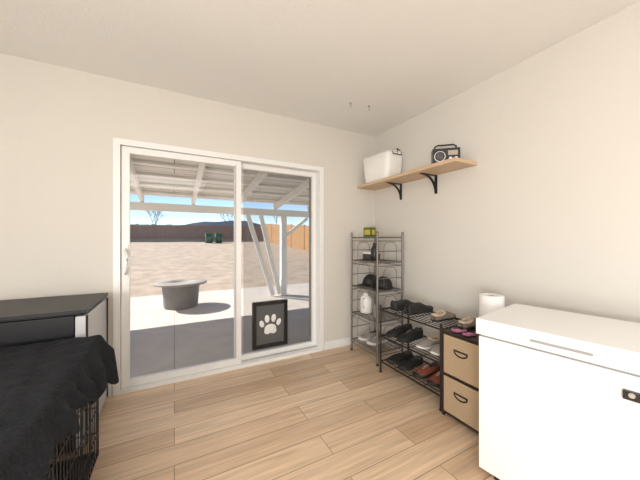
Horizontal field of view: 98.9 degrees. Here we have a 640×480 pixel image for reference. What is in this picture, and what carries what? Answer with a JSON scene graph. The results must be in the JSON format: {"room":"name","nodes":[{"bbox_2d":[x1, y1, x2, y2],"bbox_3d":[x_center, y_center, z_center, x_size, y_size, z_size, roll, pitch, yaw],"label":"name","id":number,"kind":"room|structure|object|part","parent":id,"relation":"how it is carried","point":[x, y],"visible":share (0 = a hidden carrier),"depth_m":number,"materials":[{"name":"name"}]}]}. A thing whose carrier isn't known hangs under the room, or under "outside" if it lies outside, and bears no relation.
{"room":"mudroom","nodes":[
{"label":"mudroom","id":0,"kind":"room"},
{"bbox_2d":[0,335,118,479],"bbox_3d":[-1.276,0.671,0.889,0.862,0.314,1.143,0,0,-28],"label":"blanket","id":1,"kind":"object","parent":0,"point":[43,385],"visible":1,"depth_m":0.99,"materials":[{"name":"black fabric"}]},
{"bbox_2d":[0,53,374,395],"bbox_3d":[-1.155,-0.025,2.438,4.350,2.450,0.150,0,0,-28],"label":"wall","id":2,"kind":"structure","parent":0,"point":[56,122],"depth_m":2.07,"materials":[{"name":"paint"}]},
{"bbox_2d":[113,137,323,395],"bbox_3d":[-0.800,0.205,2.585,1.849,1.990,0.184,0,0,-28],"label":"door","id":3,"kind":"structure","parent":2,"relation":"in","point":[122,148],"depth_m":2.43,"materials":[{"name":"white plastic"}]},
{"bbox_2d":[252,299,287,349],"bbox_3d":[-0.503,0.845,2.767,0.360,0.460,0.038,0,0,-28],"label":"pet door","id":4,"kind":"structure","parent":3,"relation":"attached to","point":[269,318],"depth_m":2.76,"materials":[{"name":"black plastic"}]},
{"bbox_2d":[108,335,363,396],"bbox_3d":[-1.116,1.157,2.366,4.050,0.085,0.014,0,0,-28],"label":"baseboard","id":5,"kind":"structure","parent":2,"relation":"attached to","point":[345,341],"depth_m":3.05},
{"bbox_2d":[50,342,494,479],"bbox_3d":[0.059,1.250,0.156,4.350,0.100,5.320,0,0,-28],"label":"floor","id":6,"kind":"structure","parent":0,"point":[330,414],"depth_m":1.73,"materials":[{"name":"brown wood"}]},
{"bbox_2d":[0,293,107,453],"bbox_3d":[-1.731,0.797,1.662,0.623,0.805,0.580,0,0,-28],"label":"cabinet","id":7,"kind":"object","parent":6,"relation":"on","point":[25,321],"visible":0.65,"depth_m":1.54,"materials":[{"name":"black metal"}]},
{"bbox_2d":[44,399,98,479],"bbox_3d":[-1.314,0.876,0.879,0.753,0.648,1.073,0,0,-28],"label":"dog crate","id":8,"kind":"object","parent":6,"relation":"on","point":[80,467],"visible":0.29,"depth_m":1.30,"materials":[{"name":"black metal"}]},
{"bbox_2d":[350,231,402,365],"bbox_3d":[0.588,0.559,2.877,0.346,1.282,0.458,0,0,-28],"label":"metal shelving rack","id":9,"kind":"object","parent":6,"relation":"on","point":[377,262],"depth_m":2.76,"materials":[{"name":"grey metal"}]},
{"bbox_2d":[360,291,371,313],"bbox_3d":[0.499,0.670,2.949,0.124,0.222,0.148,0,0,-3],"label":"detergent jug","id":10,"kind":"object","parent":9,"relation":"on","point":[365,300],"visible":0.96,"depth_m":2.91,"materials":[{"name":"white plastic"}]},
{"bbox_3d":[0.524,0.429,2.966,0.261,0.124,0.192,0,0,-31],"label":"baseball cap","id":11,"kind":"part","parent":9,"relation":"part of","materials":[{"name":"black fabric"}]},
{"bbox_2d":[358,330,379,340],"bbox_3d":[0.529,1.032,2.977,0.269,0.079,0.100,0,0,-28],"label":"sneaker","id":12,"kind":"object","parent":9,"relation":"on","point":[368,335],"visible":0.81,"depth_m":2.94,"materials":[{"name":"white fabric"}]},
{"bbox_2d":[364,227,375,236],"bbox_3d":[0.534,-0.086,2.956,0.072,0.106,0.112,0,0,-37],"label":"tin","id":13,"kind":"object","parent":9,"relation":"on","point":[368,231],"visible":0.99,"depth_m":2.92,"materials":[{"name":"yellow metal"}]},
{"bbox_2d":[363,252,379,259],"bbox_3d":[0.560,0.171,2.993,0.110,0.083,0.150,0,0,-39],"label":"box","id":14,"kind":"object","parent":9,"relation":"on","point":[366,255],"visible":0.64,"depth_m":2.96,"materials":[{"name":"cardboard"}]},
{"bbox_2d":[371,243,375,260],"bbox_3d":[0.564,0.122,2.837,0.076,0.181,0.076,0,0,-28],"label":"water bottle","id":15,"kind":"object","parent":9,"relation":"on","point":[373,249],"visible":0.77,"depth_m":2.81,"materials":[{"name":"black plastic"}]},
{"bbox_2d":[366,333,387,345],"bbox_3d":[0.595,1.032,2.854,0.269,0.079,0.100,0,0,-32],"label":"sneaker","id":16,"kind":"object","parent":9,"relation":"on","point":[372,341],"visible":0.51,"depth_m":2.81,"materials":[{"name":"white fabric"}]},
{"bbox_2d":[372,304,385,317],"bbox_3d":[0.601,0.726,2.789,0.134,0.112,0.134,0,0,-28],"label":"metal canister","id":17,"kind":"object","parent":9,"relation":"on","point":[374,305],"visible":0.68,"depth_m":2.75,"materials":[{"name":"metal"}]},
{"bbox_3d":[0.625,0.429,2.780,0.261,0.124,0.192,0,0,-43],"label":"baseball cap","id":18,"kind":"part","parent":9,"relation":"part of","materials":[{"name":"black fabric"}]},
{"bbox_2d":[379,305,461,411],"bbox_3d":[0.853,0.894,2.288,0.369,0.611,0.664,0,0,-28],"label":"shoe rack","id":19,"kind":"object","parent":6,"relation":"on","point":[408,317],"visible":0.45,"depth_m":2.17,"materials":[{"name":"brown metal"}]},
{"bbox_2d":[386,323,412,337],"bbox_3d":[0.721,0.819,2.490,0.289,0.085,0.107,0,0,-28],"label":"sneaker","id":20,"kind":"object","parent":19,"relation":"on","point":[398,330],"visible":0.84,"depth_m":2.46,"materials":[{"name":"black fabric"}]},
{"bbox_2d":[387,350,412,363],"bbox_3d":[0.723,1.061,2.485,0.289,0.061,0.107,0,0,-30],"label":"loafer","id":21,"kind":"object","parent":19,"relation":"on","point":[396,358],"visible":0.95,"depth_m":2.45,"materials":[{"name":"black leather"}]},
{"bbox_2d":[390,299,416,310],"bbox_3d":[0.773,0.576,2.475,0.309,0.091,0.114,0,0,-25],"label":"sneaker","id":22,"kind":"object","parent":19,"relation":"on","point":[398,305],"visible":0.77,"depth_m":2.41,"materials":[{"name":"black fabric"}]},
{"bbox_2d":[397,327,422,342],"bbox_3d":[0.782,0.819,2.375,0.289,0.085,0.107,0,0,-32],"label":"sneaker","id":23,"kind":"object","parent":19,"relation":"on","point":[410,335],"visible":1,"depth_m":2.35,"materials":[{"name":"black fabric"}]},
{"bbox_2d":[398,355,423,370],"bbox_3d":[0.785,1.061,2.371,0.289,0.061,0.107,0,0,-34],"label":"loafer","id":24,"kind":"object","parent":19,"relation":"on","point":[408,364],"visible":1,"depth_m":2.34,"materials":[{"name":"black leather"}]},
{"bbox_2d":[404,302,432,314],"bbox_3d":[0.850,0.576,2.352,0.309,0.091,0.114,0,0,-29],"label":"sneaker","id":25,"kind":"object","parent":19,"relation":"on","point":[414,308],"visible":1,"depth_m":2.30,"materials":[{"name":"black fabric"}]},
{"bbox_2d":[413,361,439,378],"bbox_3d":[0.868,1.050,2.223,0.279,0.082,0.103,0,0,-26],"label":"sneaker","id":26,"kind":"object","parent":19,"relation":"on","point":[425,371],"visible":0.86,"depth_m":2.19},
{"bbox_2d":[416,336,439,349],"bbox_3d":[0.880,0.825,2.221,0.259,0.072,0.096,0,0,-29],"label":"slipper","id":27,"kind":"object","parent":19,"relation":"on","point":[429,342],"visible":0.89,"depth_m":2.19,"materials":[{"name":"grey fabric"}]},
{"bbox_2d":[426,370,439,386],"bbox_3d":[0.929,1.050,2.108,0.279,0.082,0.103,0,0,-30],"label":"sneaker","id":28,"kind":"object","parent":19,"relation":"on","point":[434,380],"visible":0.44,"depth_m":2.05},
{"bbox_2d":[430,344,439,355],"bbox_3d":[0.941,0.825,2.107,0.259,0.072,0.096,0,0,-33],"label":"slipper","id":29,"kind":"object","parent":19,"relation":"on","point":[435,350],"visible":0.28,"depth_m":2.05,"materials":[{"name":"grey fabric"}]},
{"bbox_2d":[430,310,455,321],"bbox_3d":[0.971,0.586,2.152,0.254,0.070,0.094,0,0,-30],"label":"slipper","id":30,"kind":"object","parent":19,"relation":"on","point":[441,315],"visible":1,"depth_m":2.11,"materials":[{"name":"beige fabric"}]},
{"bbox_2d":[442,327,480,433],"bbox_3d":[1.062,0.911,1.847,0.370,0.578,0.293,0,0,-28],"label":"drawer unit","id":31,"kind":"object","parent":6,"relation":"on","point":[460,353],"visible":0.58,"depth_m":1.76,"materials":[{"name":"beige fabric"}]},
{"bbox_2d":[451,328,466,331],"bbox_3d":[0.935,0.608,1.845,0.100,0.021,0.037,0,0,2],"label":"shoe","id":32,"kind":"object","parent":31,"relation":"on","point":[454,330],"visible":1,"depth_m":1.83,"materials":[{"name":"pink fabric"}]},
{"bbox_2d":[457,317,475,328],"bbox_3d":[1.083,0.585,1.963,0.244,0.067,0.090,0,0,-28],"label":"slipper","id":33,"kind":"object","parent":31,"relation":"on","point":[465,323],"visible":0.71,"depth_m":1.91,"materials":[{"name":"beige fabric"}]},
{"bbox_2d":[462,332,476,335],"bbox_3d":[0.967,0.608,1.774,0.100,0.021,0.037,0,0,-13],"label":"shoe","id":34,"kind":"object","parent":31,"relation":"on","point":[466,333],"visible":0.97,"depth_m":1.76,"materials":[{"name":"pink fabric"}]},
{"bbox_2d":[479,293,504,316],"bbox_3d":[1.142,0.494,1.825,0.146,0.255,0.146,0,0,-28],"label":"paper towel roll","id":35,"kind":"object","parent":31,"relation":"on","point":[488,302],"visible":0.44,"depth_m":1.78,"materials":[{"name":"paper"}]},
{"bbox_2d":[476,304,639,479],"bbox_3d":[1.317,0.800,1.156,0.552,0.800,1.020,0,0,-37],"label":"chest freezer","id":36,"kind":"object","parent":6,"relation":"on","point":[559,391],"visible":1,"depth_m":1.18,"materials":[{"name":"metal"}]},
{"bbox_2d":[309,177,310,335],"bbox_3d":[0.597,0.185,3.840,1.340,2.270,0.679,0,0,-28],"label":"wall","id":37,"kind":"structure","parent":0,"point":[309,177],"depth_m":3.78,"materials":[{"name":"white paint"}]},
{"bbox_2d":[0,0,639,136],"bbox_3d":[0.059,-1.310,0.156,4.350,0.120,5.320,0,0,-28],"label":"ceiling","id":38,"kind":"structure","parent":0,"point":[304,60],"depth_m":1.75,"materials":[{"name":"paint"}]},
{"bbox_2d":[375,1,639,361],"bbox_3d":[1.948,-0.025,1.075,0.150,2.450,5.170,0,0,-28],"label":"wall","id":39,"kind":"structure","parent":0,"point":[547,215],"depth_m":1.85,"materials":[{"name":"paint"}]},
{"bbox_2d":[385,338,436,363],"bbox_3d":[1.844,1.157,1.097,0.014,0.085,5.006,0,0,-28],"label":"baseboard","id":40,"kind":"structure","parent":39,"relation":"attached to","point":[404,349],"depth_m":2.77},
{"bbox_2d":[357,157,476,199],"bbox_3d":[0.847,-0.530,2.699,0.270,0.200,1.266,0,0,-28],"label":"wall shelf","id":41,"kind":"object","parent":39,"relation":"attached to","point":[455,163],"visible":1,"depth_m":2.51,"materials":[{"name":"brown wood"}]},
{"bbox_2d":[363,148,402,182],"bbox_3d":[0.686,-0.788,2.996,0.246,0.314,0.450,0,0,-30],"label":"storage bin","id":42,"kind":"object","parent":41,"relation":"on","point":[388,163],"visible":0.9,"depth_m":2.85,"materials":[{"name":"white plastic"}]},
{"bbox_2d":[431,139,459,163],"bbox_3d":[1.046,-0.741,2.284,0.210,0.220,0.092,0,0,14],"label":"radio","id":43,"kind":"object","parent":41,"relation":"on","point":[437,155],"visible":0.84,"depth_m":2.25,"materials":[{"name":"black plastic"}]},
{"label":"outside","id":44,"kind":"structure","parent":0,"visible":0},
{"bbox_2d":[157,221,263,238],"bbox_3d":[-68.073,-3.681,128.027,320.000,13.762,10.000,0,0,-28],"label":"hills","id":45,"kind":"structure","parent":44,"point":[222,223],"depth_m":137.93,"materials":[{"name":"grey"}]},
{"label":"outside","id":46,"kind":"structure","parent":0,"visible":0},
{"bbox_2d":[130,239,308,296],"bbox_3d":[-8.301,0.859,26.262,70.000,1.882,60.930,0,0,-28],"label":"dirt ground","id":47,"kind":"structure","parent":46,"point":[151,262],"depth_m":11.70,"materials":[{"name":"beige soil"}]},
{"bbox_2d":[148,211,164,224],"bbox_3d":[-18.729,-1.996,30.791,2.631,3.912,1.698,0,0,18],"label":"bare tree","id":48,"kind":"object","parent":47,"relation":"on","point":[156,218],"visible":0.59,"depth_m":30.76,"materials":[{"name":"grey plant"}]},
{"bbox_2d":[130,223,262,240],"bbox_3d":[-18.923,-0.625,20.572,29.900,1.569,0.115,0,0,-28],"label":"fence","id":49,"kind":"object","parent":47,"relation":"on","point":[138,232],"visible":0.34,"depth_m":24.28,"materials":[{"name":"wood"}]},
{"bbox_2d":[205,233,212,242],"bbox_3d":[-9.446,-0.148,23.303,0.660,0.820,0.740,0,0,-28],"label":"trash bin","id":50,"kind":"object","parent":47,"relation":"on","point":[208,236],"visible":0.86,"depth_m":23.04,"materials":[{"name":"green plastic"}]},
{"bbox_2d":[214,233,222,242],"bbox_3d":[-8.833,-0.163,23.855,0.660,0.820,0.740,0,0,-28],"label":"trash bin","id":51,"kind":"object","parent":47,"relation":"on","point":[218,236],"visible":1,"depth_m":23.59,"materials":[{"name":"green plastic"}]},
{"bbox_2d":[130,283,310,377],"bbox_3d":[-1.551,1.395,5.048,14.000,0.150,4.830,0,0,-28],"label":"patio slab","id":52,"kind":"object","parent":47,"relation":"on","point":[161,339],"visible":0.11,"depth_m":4.13,"materials":[{"name":"concrete"}]},
{"bbox_2d":[153,278,206,309],"bbox_3d":[-2.758,1.073,5.442,0.950,0.495,0.950,0,0,-28],"label":"fire pit table","id":53,"kind":"object","parent":52,"relation":"on","point":[178,294],"visible":1,"depth_m":5.20,"materials":[{"name":"concrete"}]},
{"bbox_2d":[130,154,308,295],"bbox_3d":[-2.231,-0.018,3.984,6.400,2.675,3.602,0,0,-28],"label":"patio cover","id":54,"kind":"object","parent":52,"relation":"on","point":[154,176],"visible":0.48,"depth_m":5.22,"materials":[{"name":"white wood"}]},
{"bbox_2d":[221,214,233,238],"bbox_3d":[-10.596,-2.001,31.515,2.177,3.929,2.862,0,0,-28],"label":"bare tree","id":55,"kind":"object","parent":47,"relation":"on","point":[223,214],"visible":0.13,"depth_m":32.04,"materials":[{"name":"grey plant"}]},
{"bbox_2d":[265,224,308,250],"bbox_3d":[-2.101,-0.311,20.992,0.090,2.788,15.028,0,0,-28],"label":"fence","id":56,"kind":"object","parent":47,"relation":"on","point":[299,238],"visible":0.49,"depth_m":20.80,"materials":[{"name":"brown wood"}]}
]}

